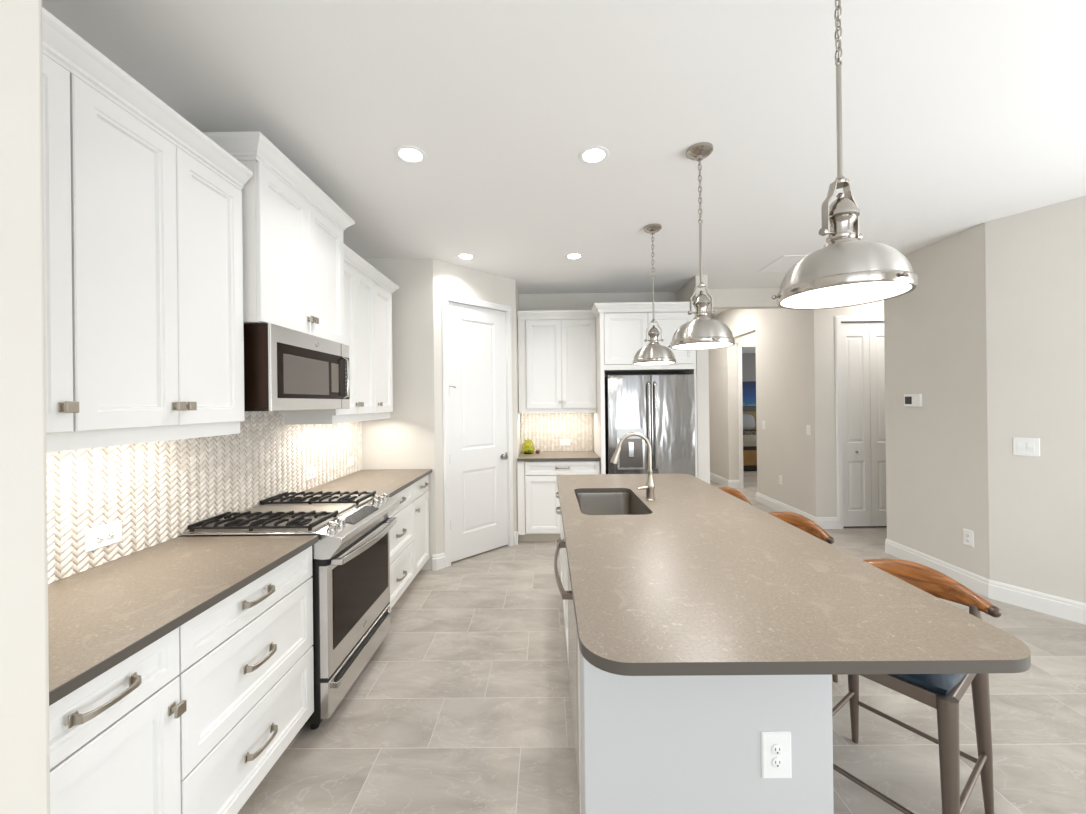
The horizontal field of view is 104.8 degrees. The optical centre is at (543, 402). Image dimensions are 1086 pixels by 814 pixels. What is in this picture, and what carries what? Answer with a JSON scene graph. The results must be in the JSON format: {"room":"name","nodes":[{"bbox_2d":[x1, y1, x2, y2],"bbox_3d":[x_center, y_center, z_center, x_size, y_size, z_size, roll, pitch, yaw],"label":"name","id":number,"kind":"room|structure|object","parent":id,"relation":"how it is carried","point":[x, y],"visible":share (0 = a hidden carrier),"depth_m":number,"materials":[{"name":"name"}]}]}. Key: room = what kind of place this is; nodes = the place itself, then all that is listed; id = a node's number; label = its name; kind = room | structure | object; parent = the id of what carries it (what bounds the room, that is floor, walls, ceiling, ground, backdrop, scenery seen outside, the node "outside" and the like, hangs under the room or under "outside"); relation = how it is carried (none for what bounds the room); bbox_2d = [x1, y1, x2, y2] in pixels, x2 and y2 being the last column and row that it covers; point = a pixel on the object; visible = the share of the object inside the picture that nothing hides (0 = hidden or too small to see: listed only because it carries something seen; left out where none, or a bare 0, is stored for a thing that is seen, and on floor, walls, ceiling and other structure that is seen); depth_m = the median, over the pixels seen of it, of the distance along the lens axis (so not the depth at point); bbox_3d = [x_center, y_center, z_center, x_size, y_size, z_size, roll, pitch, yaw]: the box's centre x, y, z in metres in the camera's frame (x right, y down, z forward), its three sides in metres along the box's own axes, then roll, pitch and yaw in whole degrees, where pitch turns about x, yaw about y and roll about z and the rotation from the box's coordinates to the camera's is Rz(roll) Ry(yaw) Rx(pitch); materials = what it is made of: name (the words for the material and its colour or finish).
{"room":"kitchen","nodes":[
{"label":"kitchen","id":0,"kind":"room"},
{"bbox_2d":[0,0,49,813],"bbox_3d":[-1.311,0.109,0.753,0.746,2.820,0.090,-1,0,0],"label":"wall","id":1,"kind":"structure","parent":0,"point":[24,645],"depth_m":0.75,"materials":[{"name":"paint"}]},
{"bbox_2d":[361,259,435,569],"bbox_3d":[-1.375,0.113,3.841,0.777,2.820,0.095,-1,0,0],"label":"wall","id":2,"kind":"structure","parent":0,"point":[406,439],"depth_m":3.79,"materials":[{"name":"paint"}]},
{"bbox_2d":[433,259,517,554],"bbox_3d":[-0.670,0.105,4.171,0.985,2.820,0.095,-1,0,-45],"label":"wall","id":3,"kind":"structure","parent":0,"point":[448,278],"depth_m":3.94,"materials":[{"name":"paint"}]},
{"bbox_2d":[432,552,444,569],"bbox_3d":[-0.951,1.450,3.802,0.120,0.136,0.035,-1,0,-32],"label":"baseboard","id":4,"kind":"structure","parent":3,"relation":"attached to","point":[438,561],"depth_m":3.79,"materials":[{"name":"white paint"}]},
{"bbox_2d":[441,293,513,566],"bbox_3d":[-0.641,0.253,4.154,0.830,2.524,0.068,-1,0,-45],"label":"trim","id":5,"kind":"structure","parent":3,"relation":"attached to","point":[445,298],"depth_m":3.92,"materials":[{"name":"white paint"}]},
{"bbox_2d":[448,302,507,561],"bbox_3d":[-0.635,0.282,4.148,0.802,2.466,0.134,-1,0,-45],"label":"door","id":6,"kind":"structure","parent":3,"relation":"in","point":[476,335],"depth_m":4.14,"materials":[{"name":"white paint"}]},
{"bbox_2d":[514,531,517,544],"bbox_3d":[-0.284,1.443,4.448,0.067,0.136,0.029,-1,0,-45],"label":"baseboard","id":7,"kind":"structure","parent":3,"relation":"attached to","point":[515,532],"depth_m":4.44,"materials":[{"name":"white paint"}]},
{"bbox_2d":[515,281,520,541],"bbox_3d":[-0.324,0.102,4.778,0.080,2.820,0.588,-1,0,0],"label":"wall","id":8,"kind":"structure","parent":0,"point":[516,289],"depth_m":4.68,"materials":[{"name":"paint"}]},
{"bbox_2d":[42,0,1085,293],"bbox_3d":[1.264,-1.381,0.778,6.350,0.100,8.770,-1,0,0],"label":"ceiling","id":9,"kind":"structure","parent":0,"point":[958,116],"depth_m":1.90,"materials":[{"name":"white paint"}]},
{"bbox_2d":[394,145,426,163],"bbox_3d":[-0.701,-1.303,2.211,0.166,0.006,0.166,-1,0,0],"label":"recessed light","id":10,"kind":"object","parent":9,"relation":"in","point":[405,153],"visible":1,"depth_m":2.20,"materials":[{"name":"white plastic"}]},
{"bbox_2d":[457,253,474,259],"bbox_3d":[-0.696,-1.302,3.751,0.166,0.006,0.166,-1,0,0],"label":"recessed light","id":11,"kind":"object","parent":9,"relation":"in","point":[464,256],"visible":1,"depth_m":3.74,"materials":[{"name":"white plastic"}]},
{"bbox_2d":[565,253,582,259],"bbox_3d":[0.276,-1.313,3.775,0.166,0.006,0.166,-1,0,0],"label":"recessed light","id":12,"kind":"object","parent":9,"relation":"in","point":[573,256],"visible":1,"depth_m":3.77,"materials":[{"name":"white plastic"}]},
{"bbox_2d":[578,146,609,164],"bbox_3d":[0.269,-1.315,2.235,0.166,0.006,0.166,-1,0,0],"label":"recessed light","id":13,"kind":"object","parent":9,"relation":"in","point":[592,155],"visible":1,"depth_m":2.23,"materials":[{"name":"white plastic"}]},
{"bbox_2d":[633,224,675,365],"bbox_3d":[0.825,-0.806,3.171,0.334,1.032,0.318,-1,0,42],"label":"pendant light","id":14,"kind":"object","parent":9,"relation":"hanging from","point":[654,353],"visible":1,"depth_m":3.12,"materials":[{"name":"silver metal"}]},
{"bbox_2d":[635,362,673,364],"bbox_3d":[0.837,-0.297,3.165,0.296,0.006,0.296,-1,0,4],"label":"diffuser","id":15,"kind":"object","parent":14,"relation":"attached to","point":[636,363],"depth_m":3.19,"materials":[{"name":"white glass"}]},
{"bbox_2d":[668,142,734,349],"bbox_3d":[0.824,-0.807,2.187,0.318,1.032,0.334,-1,0,4],"label":"pendant light","id":16,"kind":"object","parent":9,"relation":"hanging from","point":[703,332],"visible":1,"depth_m":2.15,"materials":[{"name":"silver metal"}]},
{"bbox_2d":[673,342,731,348],"bbox_3d":[0.831,-0.298,2.195,0.296,0.006,0.296,-1,0,-4],"label":"diffuser","id":17,"kind":"object","parent":16,"relation":"attached to","point":[676,345],"depth_m":2.18,"materials":[{"name":"white glass"}]},
{"bbox_2d":[758,255,805,271],"bbox_3d":[2.421,-1.338,4.056,0.460,0.006,0.480,-1,0,0],"label":"attic access hatch","id":18,"kind":"object","parent":9,"relation":"in","point":[784,263],"visible":0.59,"depth_m":4.06,"materials":[{"name":"white paint"}]},
{"bbox_2d":[771,0,917,309],"bbox_3d":[0.819,-0.808,1.173,0.334,1.032,0.318,-1,0,20],"label":"pendant light","id":19,"kind":"object","parent":9,"relation":"hanging from","point":[848,271],"visible":1,"depth_m":1.13,"materials":[{"name":"silver metal"}]},
{"bbox_2d":[781,282,911,306],"bbox_3d":[0.833,-0.299,1.170,0.296,0.006,0.296,-1,0,-18],"label":"diffuser","id":20,"kind":"object","parent":19,"relation":"attached to","point":[806,294],"depth_m":1.14,"materials":[{"name":"white glass"}]},
{"bbox_2d":[519,292,675,439],"bbox_3d":[0.628,0.091,5.116,1.980,2.820,0.100,-1,0,0],"label":"wall","id":21,"kind":"structure","parent":0,"point":[573,301],"depth_m":5.07,"materials":[{"name":"paint"}]},
{"bbox_2d":[517,310,596,413],"bbox_3d":[0.156,-0.449,4.865,0.878,1.149,0.399,-1,0,0],"label":"upper cabinet","id":22,"kind":"object","parent":21,"relation":"attached to","point":[557,348],"visible":1,"depth_m":4.72,"materials":[{"name":"white paint"}]},
{"bbox_2d":[519,408,595,413],"bbox_3d":[0.161,0.100,4.899,0.876,0.052,0.331,-1,0,0],"label":"light","id":23,"kind":"object","parent":22,"relation":"attached to","point":[521,410],"depth_m":4.73,"materials":[{"name":"white plastic"}]},
{"bbox_2d":[521,413,593,450],"bbox_3d":[0.165,0.360,5.059,0.876,0.464,0.018,-1,0,0],"label":"tile backsplash","id":24,"kind":"structure","parent":21,"relation":"attached to","point":[545,430],"depth_m":5.05,"materials":[{"name":"tile"}]},
{"bbox_2d":[560,439,569,444],"bbox_3d":[0.265,0.485,5.049,0.120,0.075,0.010,-1,0,0],"label":"wall outlet","id":25,"kind":"object","parent":24,"relation":"attached to","point":[563,441],"visible":1,"depth_m":5.05,"materials":[{"name":"white plastic"}]},
{"bbox_2d":[237,470,1085,813],"bbox_3d":[2.593,1.521,3.882,8.900,0.112,15.000,-1,0,0],"label":"floor","id":26,"kind":"structure","parent":0,"point":[463,706],"depth_m":1.95,"materials":[{"name":"tile"}]},
{"bbox_2d":[49,627,186,813],"bbox_3d":[-1.335,1.078,1.029,0.648,0.883,0.372,-1,0,0],"label":"base cabinet","id":27,"kind":"object","parent":26,"relation":"on","point":[114,739],"visible":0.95,"depth_m":1.05,"materials":[{"name":"white paint"}]},
{"bbox_2d":[177,546,313,813],"bbox_3d":[-1.331,1.079,1.560,0.648,0.883,0.686,-1,0,0],"label":"base cabinet","id":28,"kind":"object","parent":26,"relation":"on","point":[246,675],"visible":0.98,"depth_m":1.47,"materials":[{"name":"white paint"}]},
{"bbox_2d":[48,535,317,705],"bbox_3d":[-1.344,0.621,1.350,0.643,0.030,1.093,-1,0,0],"label":"countertop","id":29,"kind":"structure","parent":28,"relation":"on","point":[99,617],"depth_m":1.32,"materials":[{"name":"stone"}]},
{"bbox_2d":[181,491,399,729],"bbox_3d":[-1.268,1.039,2.287,0.752,0.963,0.772,-1,0,0],"label":"gas range","id":30,"kind":"object","parent":26,"relation":"on","point":[352,612],"visible":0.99,"depth_m":2.09,"materials":[{"name":"silver metal"}]},
{"bbox_2d":[181,495,377,535],"bbox_3d":[-1.348,0.602,2.288,0.603,0.009,0.772,-1,0,0],"label":"cooktop","id":31,"kind":"object","parent":30,"relation":"in","point":[344,509],"depth_m":2.16,"materials":[{"name":"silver metal"}]},
{"bbox_2d":[388,484,414,609],"bbox_3d":[-1.322,1.080,3.019,0.648,0.883,0.662,-1,0,0],"label":"base cabinet","id":32,"kind":"object","parent":26,"relation":"on","point":[401,535],"visible":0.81,"depth_m":3.08,"materials":[{"name":"white paint"}]},
{"bbox_2d":[297,469,431,496],"bbox_3d":[-1.331,0.623,3.235,0.643,0.030,1.110,-1,0,0],"label":"countertop","id":33,"kind":"structure","parent":32,"relation":"on","point":[391,481],"depth_m":3.19,"materials":[{"name":"stone"}]},
{"bbox_2d":[412,475,428,575],"bbox_3d":[-1.318,1.081,3.564,0.648,0.883,0.425,-1,0,0],"label":"base cabinet","id":34,"kind":"object","parent":26,"relation":"on","point":[421,487],"visible":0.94,"depth_m":3.56,"materials":[{"name":"white paint"}]},
{"bbox_2d":[517,461,599,540],"bbox_3d":[0.168,1.065,4.729,0.878,0.883,0.648,-1,0,0],"label":"base cabinet","id":35,"kind":"object","parent":26,"relation":"on","point":[538,519],"visible":0.49,"depth_m":4.45,"materials":[{"name":"white paint"}]},
{"bbox_2d":[517,451,600,460],"bbox_3d":[0.166,0.607,4.737,0.876,0.030,0.647,-1,0,0],"label":"countertop","id":36,"kind":"structure","parent":35,"relation":"on","point":[543,455],"depth_m":4.55,"materials":[{"name":"stone"}]},
{"bbox_2d":[522,439,534,453],"bbox_3d":[-0.177,0.516,4.851,0.152,0.160,0.152,-1,0,0],"label":"glass jar","id":37,"kind":"object","parent":36,"relation":"on","point":[528,447],"visible":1,"depth_m":4.80,"materials":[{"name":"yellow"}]},
{"bbox_2d":[555,492,562,584],"bbox_3d":[0.419,1.060,3.146,0.648,0.883,0.400,-1,0,0],"label":"base cabinet","id":38,"kind":"object","parent":26,"relation":"on","point":[557,496],"visible":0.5,"depth_m":3.21,"materials":[{"name":"white paint"}]},
{"bbox_2d":[559,523,568,668],"bbox_3d":[0.418,1.060,2.514,0.641,0.883,0.860,-1,0,0],"label":"base cabinet","id":39,"kind":"object","parent":26,"relation":"on","point":[564,553],"visible":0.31,"depth_m":2.47,"materials":[{"name":"white paint"}]},
{"bbox_2d":[557,474,1030,675],"bbox_3d":[0.633,0.599,2.170,1.072,0.030,2.460,-1,0,0],"label":"countertop","id":40,"kind":"structure","parent":39,"relation":"on","point":[708,581],"depth_m":1.22,"materials":[{"name":"stone"}]},
{"bbox_2d":[575,492,648,514],"bbox_3d":[0.395,0.730,2.517,0.404,0.224,0.704,-1,0,0],"label":"sink","id":41,"kind":"object","parent":40,"relation":"in","point":[603,503],"visible":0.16,"depth_m":2.85,"materials":[{"name":"silver metal"}]},
{"bbox_2d":[610,432,654,500],"bbox_3d":[0.532,0.383,2.494,0.265,0.406,0.067,-1,0,0],"label":"kitchen faucet","id":42,"kind":"object","parent":40,"relation":"on","point":[650,486],"visible":1,"depth_m":2.49,"materials":[{"name":"silver metal"}]},
{"bbox_2d":[554,542,579,795],"bbox_3d":[0.387,1.062,1.780,0.674,0.877,0.600,-1,0,0],"label":"dishwasher","id":43,"kind":"object","parent":26,"relation":"on","point":[566,595],"visible":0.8,"depth_m":1.63,"materials":[{"name":"silver metal"}]},
{"bbox_2d":[578,641,580,813],"bbox_3d":[0.423,1.058,1.448,0.598,0.883,0.056,-1,0,0],"label":"filler panel","id":44,"kind":"object","parent":26,"relation":"on","point":[578,641],"visible":0.11,"depth_m":1.44,"materials":[{"name":"white paint"}]},
{"bbox_2d":[591,302,697,477],"bbox_3d":[1.076,0.235,4.673,1.068,2.521,0.760,-1,0,0],"label":"tall cabinet","id":45,"kind":"object","parent":26,"relation":"on","point":[621,327],"visible":0.55,"depth_m":4.36,"materials":[{"name":"white paint"}]},
{"bbox_2d":[605,374,695,476],"bbox_3d":[1.127,0.606,4.644,0.900,1.778,0.746,-1,0,0],"label":"refrigerator","id":46,"kind":"object","parent":26,"relation":"on","point":[661,408],"visible":0.57,"depth_m":4.33,"materials":[{"name":"grey metal"}]},
{"bbox_2d":[580,652,833,813],"bbox_3d":[0.500,1.057,1.341,0.752,0.883,0.150,-1,0,0],"label":"island base","id":47,"kind":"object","parent":26,"relation":"on","point":[650,744],"depth_m":1.27,"materials":[{"name":"grey paint"}]},
{"bbox_2d":[761,731,791,777],"bbox_3d":[0.703,1.064,1.260,0.089,0.140,0.010,-1,0,0],"label":"wall outlet","id":48,"kind":"object","parent":47,"relation":"attached to","point":[775,745],"visible":1,"depth_m":1.26,"materials":[{"name":"white plastic"}]},
{"bbox_2d":[771,744,782,755],"bbox_3d":[0.702,1.045,1.257,0.033,0.033,0.003,-1,0,0],"label":"receptacle","id":49,"kind":"object","parent":48,"relation":"attached to","point":[776,749],"depth_m":1.26,"materials":[{"name":"grey plastic"}]},
{"bbox_2d":[772,757,782,768],"bbox_3d":[0.703,1.084,1.257,0.033,0.033,0.003,-1,0,0],"label":"receptacle","id":50,"kind":"object","parent":48,"relation":"attached to","point":[777,762],"depth_m":1.26,"materials":[{"name":"grey plastic"}]},
{"bbox_2d":[718,487,751,504],"bbox_3d":[1.194,1.067,3.023,0.492,0.854,0.507,-1,0,-25],"label":"bar stool","id":51,"kind":"object","parent":26,"relation":"on","point":[732,491],"visible":0.09,"depth_m":3.06,"materials":[{"name":"brown wood"}]},
{"bbox_2d":[743,406,756,469],"bbox_3d":[4.774,0.782,9.921,2.100,1.330,2.335,-1,0,0],"label":"bed","id":52,"kind":"object","parent":26,"relation":"on","point":[749,436],"visible":0.02,"depth_m":8.83,"materials":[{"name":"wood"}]},
{"bbox_2d":[743,414,754,429],"bbox_3d":[5.136,0.505,10.766,0.600,0.402,0.241,-1,0,-1],"label":"pillow","id":53,"kind":"object","parent":52,"relation":"on","point":[748,420],"visible":0.49,"depth_m":10.68,"materials":[{"name":"grey fabric"}]},
{"bbox_2d":[743,431,756,434],"bbox_3d":[4.775,0.772,10.093,1.920,0.110,0.650,-1,0,0],"label":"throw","id":54,"kind":"object","parent":52,"relation":"on","point":[744,432],"depth_m":9.79,"materials":[{"name":"beige fabric"}]},
{"bbox_2d":[743,411,756,429],"bbox_3d":[4.777,0.498,10.969,1.900,0.500,0.060,-1,0,0],"label":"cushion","id":55,"kind":"object","parent":52,"relation":"on","point":[753,413],"depth_m":10.93,"materials":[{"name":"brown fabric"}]},
{"bbox_2d":[769,512,837,682],"bbox_3d":[1.246,1.065,2.291,0.492,0.854,0.507,-1,0,-30],"label":"bar stool","id":56,"kind":"object","parent":26,"relation":"on","point":[799,521],"visible":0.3,"depth_m":2.32,"materials":[{"name":"brown wood"}]},
{"bbox_2d":[832,559,1001,813],"bbox_3d":[1.285,1.064,1.534,0.492,0.854,0.507,-1,0,-35],"label":"bar stool","id":57,"kind":"object","parent":26,"relation":"on","point":[942,692],"visible":0.41,"depth_m":1.46,"materials":[{"name":"brown wood"}]},
{"bbox_2d":[891,674,965,695],"bbox_3d":[1.265,0.854,1.522,0.406,0.071,0.400,-1,0,-35],"label":"seat cushion","id":58,"kind":"object","parent":57,"relation":"on","point":[926,684],"depth_m":1.30,"materials":[{"name":"blue leather"}]},
{"bbox_2d":[676,275,709,483],"bbox_3d":[1.679,0.079,4.774,0.127,2.820,0.770,-1,0,0],"label":"wall","id":59,"kind":"structure","parent":0,"point":[684,293],"depth_m":4.39,"materials":[{"name":"paint"}]},
{"bbox_2d":[708,309,727,317],"bbox_3d":[4.381,-1.640,6.863,5.290,0.100,3.420,-1,0,0],"label":"ceiling","id":60,"kind":"structure","parent":0,"point":[717,311],"depth_m":7.28,"materials":[{"name":"white paint"}]},
{"bbox_2d":[708,288,780,308],"bbox_3d":[2.433,-1.230,4.976,1.410,0.220,0.120,-1,0,0],"label":"wall","id":61,"kind":"structure","parent":0,"point":[723,298],"depth_m":4.92,"materials":[{"name":"paint"}]},
{"bbox_2d":[734,332,755,479],"bbox_3d":[4.417,-0.065,7.231,2.260,3.050,0.120,-1,0,0],"label":"wall","id":62,"kind":"structure","parent":0,"point":[750,338],"depth_m":7.18,"materials":[{"name":"paint"}]},
{"bbox_2d":[737,343,755,487],"bbox_3d":[3.855,0.223,7.191,1.022,2.486,0.068,-1,0,0],"label":"trim","id":63,"kind":"structure","parent":62,"relation":"attached to","point":[740,345],"depth_m":7.16,"materials":[{"name":"white paint"}]},
{"bbox_2d":[742,353,755,381],"bbox_3d":[5.062,0.074,9.277,4.200,2.760,3.980,-1,0,0],"label":"wall","id":64,"kind":"structure","parent":0,"point":[748,359],"depth_m":11.16,"materials":[{"name":"grey paint"}]},
{"bbox_2d":[742,381,755,405],"bbox_3d":[5.556,-0.209,11.146,1.010,0.680,0.030,-1,0,0],"label":"painting","id":65,"kind":"object","parent":64,"relation":"attached to","point":[748,387],"visible":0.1,"depth_m":11.13,"materials":[{"name":"fabric"}]},
{"bbox_2d":[742,347,755,352],"bbox_3d":[5.045,-1.355,9.279,4.200,0.100,3.980,-1,0,0],"label":"ceiling","id":66,"kind":"structure","parent":0,"point":[744,350],"depth_m":10.59,"materials":[{"name":"white paint"}]},
{"bbox_2d":[708,308,812,515],"bbox_3d":[3.224,-0.052,6.744,0.120,3.050,3.670,-1,0,0],"label":"wall","id":67,"kind":"structure","parent":0,"point":[782,335],"depth_m":5.73,"materials":[{"name":"paint"}]},
{"bbox_2d":[710,472,739,487],"bbox_3d":[3.269,1.406,7.769,0.197,0.136,1.217,-1,0,0],"label":"baseboard","id":68,"kind":"structure","parent":67,"relation":"attached to","point":[718,479],"depth_m":7.32,"materials":[{"name":"white paint"}]},
{"bbox_2d":[779,475,782,484],"bbox_3d":[3.164,1.040,5.582,0.010,0.118,0.072,-1,0,0],"label":"wall outlet","id":69,"kind":"object","parent":67,"relation":"attached to","point":[780,476],"visible":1,"depth_m":5.58,"materials":[{"name":"white plastic"}]},
{"bbox_2d":[756,492,837,528],"bbox_3d":[3.284,1.403,5.535,0.257,0.136,1.389,-1,0,0],"label":"baseboard","id":70,"kind":"structure","parent":67,"relation":"attached to","point":[823,522],"depth_m":5.26,"materials":[{"name":"white paint"}]},
{"bbox_2d":[806,425,810,434],"bbox_3d":[3.151,0.332,4.979,0.012,0.118,0.072,-1,0,0],"label":"light switch","id":71,"kind":"object","parent":67,"relation":"attached to","point":[808,427],"visible":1,"depth_m":4.97,"materials":[{"name":"white plastic"}]},
{"bbox_2d":[811,300,883,516],"bbox_3d":[4.193,0.050,4.878,2.080,2.820,0.050,-1,0,0],"label":"wall","id":72,"kind":"structure","parent":0,"point":[822,320],"depth_m":4.86,"materials":[{"name":"paint"}]},
{"bbox_2d":[834,315,883,528],"bbox_3d":[3.805,0.231,4.871,0.824,2.467,0.068,-1,0,0],"label":"trim","id":73,"kind":"structure","parent":72,"relation":"attached to","point":[838,320],"depth_m":4.84,"materials":[{"name":"white paint"}]},
{"bbox_2d":[841,322,886,526],"bbox_3d":[3.803,0.264,4.878,0.692,2.400,0.084,-1,0,0],"label":"door","id":74,"kind":"structure","parent":72,"relation":"in","point":[862,343],"depth_m":4.87,"materials":[{"name":"white paint"}]},
{"bbox_2d":[884,222,989,579],"bbox_3d":[3.394,0.058,3.613,0.120,2.820,0.950,-1,0,0],"label":"wall","id":75,"kind":"structure","parent":0,"point":[935,333],"depth_m":3.50,"materials":[{"name":"paint"}]},
{"bbox_2d":[904,394,921,406],"bbox_3d":[3.323,-0.015,3.764,0.024,0.112,0.170,-1,0,0],"label":"thermostat","id":76,"kind":"object","parent":75,"relation":"attached to","point":[910,400],"visible":1,"depth_m":3.75,"materials":[{"name":"white plastic"}]},
{"bbox_2d":[963,528,973,547],"bbox_3d":[3.339,1.068,3.288,0.010,0.125,0.082,-1,0,0],"label":"wall outlet","id":77,"kind":"object","parent":75,"relation":"attached to","point":[968,535],"visible":1,"depth_m":3.28,"materials":[{"name":"white plastic"}]},
{"bbox_2d":[985,196,1085,602],"bbox_3d":[3.881,0.051,2.361,0.120,2.820,1.900,-1,0,-32],"label":"wall","id":78,"kind":"structure","parent":0,"point":[1036,258],"depth_m":2.92,"materials":[{"name":"paint"}]},
{"bbox_2d":[885,538,1085,624],"bbox_3d":[3.677,1.395,2.739,0.365,0.136,2.761,-1,0,-21],"label":"baseboard","id":79,"kind":"structure","parent":78,"relation":"attached to","point":[1056,606],"depth_m":3.08,"materials":[{"name":"white paint"}]},
{"bbox_2d":[1013,437,1039,456],"bbox_3d":[3.429,0.319,2.973,0.012,0.128,0.128,-1,0,-32],"label":"light switch","id":80,"kind":"object","parent":78,"relation":"attached to","point":[1021,446],"visible":1,"depth_m":2.97,"materials":[{"name":"white plastic"}]},
{"bbox_3d":[-1.738,0.113,0.154,0.100,2.820,7.285,-1,0,0],"label":"wall","id":81,"kind":"structure","parent":0,"visible":0},
{"bbox_2d":[42,7,87,452],"bbox_3d":[-1.492,-0.443,1.001,0.389,1.166,0.392,-1,0,0],"label":"upper cabinet","id":82,"kind":"object","parent":81,"relation":"attached to","point":[61,46],"visible":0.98,"depth_m":1.15,"materials":[{"name":"white paint"}]},
{"bbox_2d":[46,433,67,452],"bbox_3d":[-1.520,0.115,1.001,0.321,0.052,0.392,-1,0,0],"label":"light","id":83,"kind":"object","parent":82,"relation":"attached to","point":[55,442],"depth_m":1.17,"materials":[{"name":"white"}]},
{"bbox_2d":[68,42,252,450],"bbox_3d":[-1.489,-0.442,1.533,0.389,1.166,0.674,-1,0,0],"label":"upper cabinet","id":84,"kind":"object","parent":81,"relation":"attached to","point":[157,233],"visible":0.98,"depth_m":1.43,"materials":[{"name":"white paint"}]},
{"bbox_2d":[68,422,239,450],"bbox_3d":[-1.516,0.115,1.532,0.321,0.052,0.672,-1,0,0],"label":"light","id":85,"kind":"object","parent":84,"relation":"attached to","point":[79,440],"depth_m":1.42,"materials":[{"name":"white"}]},
{"bbox_2d":[47,411,361,583],"bbox_3d":[-1.662,0.329,2.298,0.018,0.562,2.985,-1,0,0],"label":"tile backsplash","id":86,"kind":"structure","parent":81,"relation":"attached to","point":[157,490],"depth_m":1.88,"materials":[{"name":"tile"}]},
{"bbox_2d":[84,520,121,552],"bbox_3d":[-1.655,0.506,1.578,0.010,0.082,0.130,-1,0,0],"label":"wall outlet","id":87,"kind":"object","parent":86,"relation":"attached to","point":[99,537],"visible":1,"depth_m":1.57,"materials":[{"name":"white plastic"}]},
{"bbox_2d":[95,533,104,542],"bbox_3d":[-1.653,0.506,1.559,0.003,0.033,0.033,-1,0,0],"label":"receptacle","id":88,"kind":"object","parent":87,"relation":"attached to","point":[99,537],"depth_m":1.56,"materials":[{"name":"white plastic"}]},
{"bbox_2d":[106,530,114,538],"bbox_3d":[-1.652,0.506,1.598,0.003,0.033,0.033,-1,0,0],"label":"receptacle","id":89,"kind":"object","parent":87,"relation":"attached to","point":[110,534],"depth_m":1.60,"materials":[{"name":"grey plastic"}]},
{"bbox_2d":[306,467,315,480],"bbox_3d":[-1.646,0.507,2.967,0.010,0.080,0.120,-1,0,0],"label":"wall outlet","id":90,"kind":"object","parent":86,"relation":"attached to","point":[311,472],"visible":1,"depth_m":2.96,"materials":[{"name":"white plastic"}]},
{"bbox_2d":[347,456,353,466],"bbox_3d":[-1.642,0.508,3.570,0.010,0.080,0.120,-1,0,0],"label":"wall outlet","id":91,"kind":"object","parent":86,"relation":"attached to","point":[350,461],"visible":1,"depth_m":3.56,"materials":[{"name":"white plastic"}]},
{"bbox_2d":[202,131,354,343],"bbox_3d":[-1.456,-0.769,2.279,0.452,0.818,0.906,-1,0,0],"label":"upper cabinet","id":92,"kind":"object","parent":81,"relation":"attached to","point":[293,247],"visible":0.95,"depth_m":2.10,"materials":[{"name":"white paint"}]},
{"bbox_2d":[244,323,349,410],"bbox_3d":[-1.432,-0.157,2.288,0.470,0.402,0.762,-1,0,0],"label":"microwave","id":93,"kind":"object","parent":92,"relation":"attached to","point":[286,369],"visible":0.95,"depth_m":2.06,"materials":[{"name":"metal"}]},
{"bbox_2d":[284,243,379,424],"bbox_3d":[-1.479,-0.441,2.983,0.389,1.166,0.618,-1,0,0],"label":"upper cabinet","id":94,"kind":"object","parent":81,"relation":"attached to","point":[359,275],"visible":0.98,"depth_m":2.98,"materials":[{"name":"white paint"}]},
{"bbox_2d":[284,413,371,424],"bbox_3d":[-1.507,0.117,2.982,0.321,0.052,0.616,-1,0,0],"label":"light","id":95,"kind":"object","parent":94,"relation":"attached to","point":[290,418],"depth_m":2.67,"materials":[{"name":"white"}]},
{"bbox_2d":[372,272,398,419],"bbox_3d":[-1.476,-0.440,3.511,0.389,1.166,0.438,-1,0,0],"label":"upper cabinet","id":96,"kind":"object","parent":81,"relation":"attached to","point":[384,287],"visible":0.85,"depth_m":3.49,"materials":[{"name":"white paint"}]},
{"bbox_2d":[372,412,389,419],"bbox_3d":[-1.504,0.117,3.481,0.321,0.052,0.378,-1,0,0],"label":"light","id":97,"kind":"object","parent":96,"relation":"attached to","point":[377,415],"depth_m":3.45,"materials":[{"name":"white"}]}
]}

